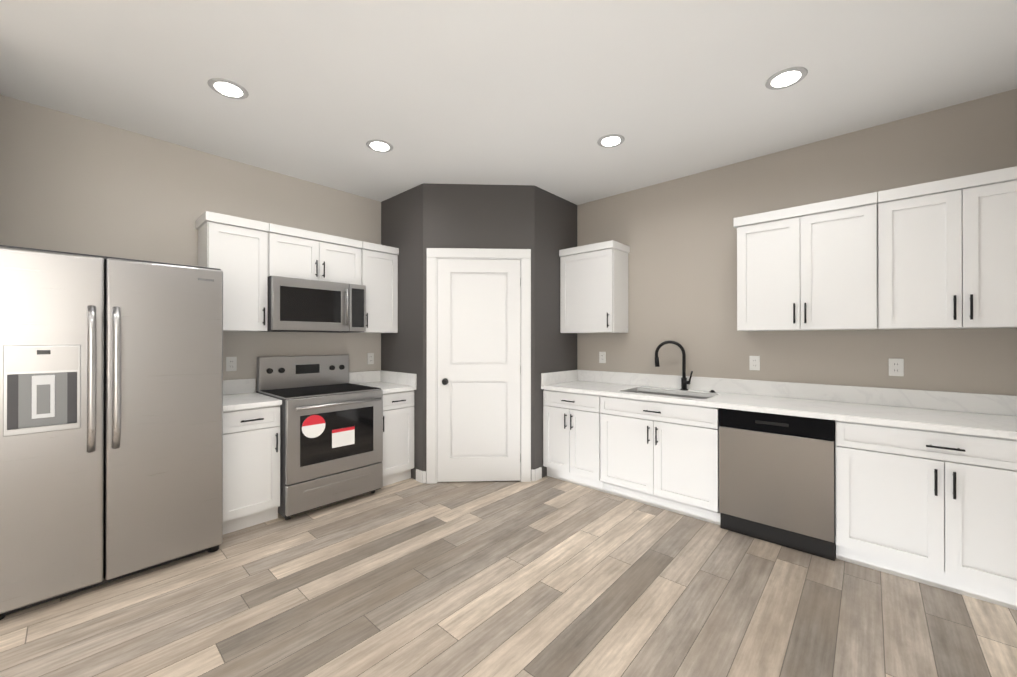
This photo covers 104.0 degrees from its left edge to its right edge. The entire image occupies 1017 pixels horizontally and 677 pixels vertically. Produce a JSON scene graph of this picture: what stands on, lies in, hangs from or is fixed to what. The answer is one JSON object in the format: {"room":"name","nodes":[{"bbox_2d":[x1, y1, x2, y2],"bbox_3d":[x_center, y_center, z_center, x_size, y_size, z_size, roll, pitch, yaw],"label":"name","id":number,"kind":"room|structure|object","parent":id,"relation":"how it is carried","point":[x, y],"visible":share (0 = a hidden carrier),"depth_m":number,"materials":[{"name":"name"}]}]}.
{"room":"kitchen","nodes":[
{"label":"kitchen","id":0,"kind":"room"},
{"bbox_2d":[0,95,380,384],"bbox_3d":[-2.944,-0.054,2.435,0.120,2.740,7.840,0,0,42],"label":"wall","id":1,"kind":"structure","parent":0,"point":[72,183],"depth_m":2.79,"materials":[{"name":"beige paint"}]},
{"bbox_2d":[226,357,236,370],"bbox_3d":[-2.200,0.202,3.157,0.008,0.114,0.070,0,0,42],"label":"electrical outlet","id":2,"kind":"object","parent":1,"relation":"attached to","point":[231,363],"visible":1,"depth_m":3.15,"materials":[{"name":"white plastic"}]},
{"bbox_2d":[195,211,268,331],"bbox_3d":[-2.091,-0.473,3.015,0.358,0.830,0.394,0,0,42],"label":"upper cabinet","id":3,"kind":"object","parent":1,"relation":"attached to","point":[234,249],"visible":0.94,"depth_m":2.93,"materials":[{"name":"white wood"}]},
{"bbox_2d":[268,223,362,284],"bbox_3d":[-1.701,-0.684,3.444,0.358,0.405,0.759,0,0,42],"label":"upper cabinet","id":4,"kind":"object","parent":1,"relation":"attached to","point":[299,253],"visible":0.83,"depth_m":3.31,"materials":[{"name":"white wood"}]},
{"bbox_2d":[261,276,365,332],"bbox_3d":[-1.667,-0.268,3.412,0.451,0.423,0.754,0,0,42],"label":"microwave","id":5,"kind":"object","parent":4,"relation":"attached to","point":[300,305],"visible":1,"depth_m":3.24,"materials":[{"name":"grey metal"}]},
{"bbox_2d":[367,353,373,363],"bbox_3d":[-1.400,0.205,4.037,0.008,0.114,0.070,0,0,42],"label":"electrical outlet","id":6,"kind":"object","parent":1,"relation":"attached to","point":[370,358],"visible":1,"depth_m":4.03,"materials":[{"name":"white plastic"}]},
{"bbox_2d":[355,241,398,332],"bbox_3d":[-1.317,-0.471,3.866,0.358,0.830,0.376,0,0,42],"label":"upper cabinet","id":7,"kind":"object","parent":1,"relation":"attached to","point":[379,271],"visible":0.77,"depth_m":3.78,"materials":[{"name":"white wood"}]},
{"bbox_2d":[381,184,422,479],"bbox_3d":[-1.020,-0.051,3.921,0.730,2.740,0.100,0,0,42],"label":"wall","id":8,"kind":"structure","parent":0,"point":[402,231],"depth_m":3.79,"materials":[{"name":"grey paint"}]},
{"bbox_2d":[423,183,534,481],"bbox_3d":[-0.273,-0.051,3.713,1.027,2.740,0.100,0,0,-3],"label":"wall","id":9,"kind":"structure","parent":0,"point":[479,216],"depth_m":3.67,"materials":[{"name":"grey paint"}]},
{"bbox_2d":[426,248,530,483],"bbox_3d":[-0.270,0.248,3.646,0.952,2.142,0.032,0,0,-3],"label":"door frame","id":10,"kind":"structure","parent":9,"relation":"attached to","point":[523,256],"depth_m":3.63,"materials":[{"name":"white wood"}]},
{"bbox_2d":[437,259,520,481],"bbox_3d":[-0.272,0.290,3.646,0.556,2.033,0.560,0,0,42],"label":"pantry door","id":11,"kind":"structure","parent":9,"relation":"in","point":[478,369],"depth_m":3.65,"materials":[{"name":"white wood"}]},
{"bbox_2d":[416,467,541,482],"bbox_3d":[-0.272,1.266,3.685,1.174,0.105,0.078,0,0,-3],"label":"baseboard","id":12,"kind":"structure","parent":9,"relation":"attached to","point":[536,474],"depth_m":3.67,"materials":[{"name":"white wood"}]},
{"bbox_2d":[0,476,1016,676],"bbox_3d":[-1.242,1.362,0.886,4.718,0.100,7.840,0,0,42],"label":"floor","id":13,"kind":"structure","parent":0,"point":[547,576],"depth_m":1.95,"materials":[{"name":"brown wood"}]},
{"bbox_2d":[0,245,222,619],"bbox_3d":[-2.319,0.441,2.350,0.858,1.748,0.905,0,0,42],"label":"refrigerator","id":14,"kind":"object","parent":13,"relation":"on","point":[111,418],"visible":1,"depth_m":2.06,"materials":[{"name":"grey metal"}]},
{"bbox_2d":[223,405,279,534],"bbox_3d":[-1.977,0.897,2.919,0.634,0.839,0.378,0,0,42],"label":"base cabinet","id":15,"kind":"object","parent":13,"relation":"on","point":[251,466],"visible":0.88,"depth_m":2.74,"materials":[{"name":"white wood"}]},
{"bbox_2d":[223,378,281,410],"bbox_3d":[-1.986,0.402,2.926,0.633,0.150,0.379,0,0,42],"label":"countertop","id":16,"kind":"structure","parent":15,"relation":"on","point":[238,394],"depth_m":2.98,"materials":[{"name":"white stone"}]},
{"bbox_2d":[256,355,382,519],"bbox_3d":[-1.550,0.735,3.303,0.744,1.165,0.754,0,0,42],"label":"range","id":17,"kind":"object","parent":13,"relation":"on","point":[331,434],"visible":0.98,"depth_m":3.12,"materials":[{"name":"grey metal"}]},
{"bbox_2d":[382,390,413,485],"bbox_3d":[-1.209,0.899,3.764,0.634,0.839,0.376,0,0,42],"label":"base cabinet","id":18,"kind":"object","parent":13,"relation":"on","point":[398,437],"visible":0.58,"depth_m":3.60,"materials":[{"name":"white wood"}]},
{"bbox_2d":[349,370,416,393],"bbox_3d":[-1.216,0.404,3.773,0.633,0.150,0.377,0,0,42],"label":"countertop","id":19,"kind":"structure","parent":18,"relation":"on","point":[389,381],"depth_m":3.88,"materials":[{"name":"white stone"}]},
{"bbox_2d":[543,390,603,491],"bbox_3d":[0.738,0.899,3.777,0.605,0.839,0.634,0,0,42],"label":"base cabinet","id":20,"kind":"object","parent":13,"relation":"on","point":[571,437],"visible":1,"depth_m":3.55,"materials":[{"name":"white wood"}]},
{"bbox_2d":[601,396,719,524],"bbox_3d":[1.303,0.898,3.264,0.916,0.839,0.634,0,0,42],"label":"base cabinet","id":21,"kind":"object","parent":13,"relation":"on","point":[663,455],"visible":0.88,"depth_m":3.02,"materials":[{"name":"white wood"}]},
{"bbox_2d":[541,370,1016,438],"bbox_3d":[1.637,0.402,2.976,3.018,0.150,0.633,0,0,42],"label":"countertop","id":22,"kind":"structure","parent":21,"relation":"on","point":[990,415],"depth_m":2.66,"materials":[{"name":"white stone"}]},
{"bbox_2d":[633,391,710,398],"bbox_3d":[1.306,0.571,3.261,0.714,0.184,0.414,0,0,42],"label":"sink","id":23,"kind":"object","parent":22,"relation":"in","point":[678,395],"depth_m":3.42,"materials":[{"name":"silver metal"}]},
{"bbox_2d":[654,340,692,389],"bbox_3d":[1.436,0.230,3.452,0.306,0.425,0.115,0,0,42],"label":"faucet","id":24,"kind":"object","parent":22,"relation":"on","point":[684,382],"visible":1,"depth_m":3.42,"materials":[{"name":"black metal"}]},
{"bbox_2d":[719,408,835,560],"bbox_3d":[1.877,0.897,2.750,0.614,0.838,0.607,0,0,42],"label":"dishwasher","id":25,"kind":"object","parent":13,"relation":"on","point":[776,478],"visible":0.94,"depth_m":2.50,"materials":[{"name":"grey metal"}]},
{"bbox_2d":[835,420,1016,609],"bbox_3d":[2.425,0.896,2.246,0.867,0.839,0.634,0,0,42],"label":"base cabinet","id":26,"kind":"object","parent":13,"relation":"on","point":[937,509],"visible":1,"depth_m":2.08,"materials":[{"name":"white wood"}]},
{"bbox_2d":[0,0,1016,204],"bbox_3d":[-1.242,-1.478,0.892,4.718,0.100,7.840,0,0,42],"label":"ceiling","id":27,"kind":"structure","parent":0,"point":[546,95],"depth_m":2.17,"materials":[{"name":"white paint"}]},
{"bbox_2d":[208,78,248,98],"bbox_3d":[-1.598,-1.422,2.269,0.192,0.005,0.192,0,0,42],"label":"recessed light","id":28,"kind":"object","parent":27,"relation":"in","point":[228,88],"visible":1,"depth_m":2.26,"materials":[{"name":"grey plastic"}]},
{"bbox_2d":[366,140,392,151],"bbox_3d":[-0.951,-1.420,2.938,0.192,0.005,0.192,0,0,42],"label":"recessed light","id":29,"kind":"object","parent":27,"relation":"in","point":[379,145],"visible":1,"depth_m":2.92,"materials":[{"name":"grey plastic"}]},
{"bbox_2d":[597,134,624,147],"bbox_3d":[0.738,-1.421,2.863,0.192,0.005,0.192,0,0,42],"label":"recessed light","id":30,"kind":"object","parent":27,"relation":"in","point":[610,140],"visible":1,"depth_m":2.85,"materials":[{"name":"grey plastic"}]},
{"bbox_2d":[765,67,807,89],"bbox_3d":[1.521,-1.422,2.179,0.192,0.005,0.192,0,0,42],"label":"recessed light","id":31,"kind":"object","parent":27,"relation":"in","point":[787,77],"visible":1,"depth_m":2.17,"materials":[{"name":"grey plastic"}]},
{"bbox_2d":[535,186,576,476],"bbox_3d":[0.450,-0.051,3.992,0.100,2.740,0.730,0,0,42],"label":"wall","id":32,"kind":"structure","parent":0,"point":[555,233],"depth_m":3.86,"materials":[{"name":"grey paint"}]},
{"bbox_2d":[577,89,1016,395],"bbox_3d":[1.353,-0.051,3.747,4.478,2.740,0.120,0,0,42],"label":"wall","id":33,"kind":"structure","parent":0,"point":[678,236],"depth_m":3.02,"materials":[{"name":"beige paint"}]},
{"bbox_2d":[559,240,629,332],"bbox_3d":[0.831,-0.471,3.894,0.590,0.830,0.358,0,0,42],"label":"upper cabinet","id":34,"kind":"object","parent":33,"relation":"attached to","point":[593,288],"visible":1,"depth_m":3.76,"materials":[{"name":"white wood"}]},
{"bbox_2d":[599,352,605,362],"bbox_3d":[0.951,0.192,4.023,0.070,0.114,0.008,0,0,42],"label":"electrical outlet","id":35,"kind":"object","parent":33,"relation":"attached to","point":[602,357],"visible":1,"depth_m":4.02,"materials":[{"name":"white plastic"}]},
{"bbox_2d":[749,356,759,370],"bbox_3d":[1.937,0.193,3.128,0.070,0.114,0.008,0,0,42],"label":"electrical outlet","id":36,"kind":"object","parent":33,"relation":"attached to","point":[754,362],"visible":1,"depth_m":3.13,"materials":[{"name":"white plastic"}]},
{"bbox_2d":[733,192,877,330],"bbox_3d":[2.052,-0.473,2.784,0.778,0.830,0.358,0,0,42],"label":"upper cabinet","id":37,"kind":"object","parent":33,"relation":"attached to","point":[809,267],"visible":1,"depth_m":2.64,"materials":[{"name":"white wood"}]},
{"bbox_2d":[889,358,903,375],"bbox_3d":[2.527,0.188,2.591,0.070,0.114,0.008,0,0,42],"label":"electrical outlet","id":38,"kind":"object","parent":33,"relation":"attached to","point":[896,367],"visible":1,"depth_m":2.59,"materials":[{"name":"white plastic"}]},
{"bbox_2d":[877,166,1016,329],"bbox_3d":[2.593,-0.475,2.293,0.677,0.830,0.358,0,0,42],"label":"upper cabinet","id":39,"kind":"object","parent":33,"relation":"attached to","point":[946,253],"visible":1,"depth_m":2.22,"materials":[{"name":"white wood"}]}
]}

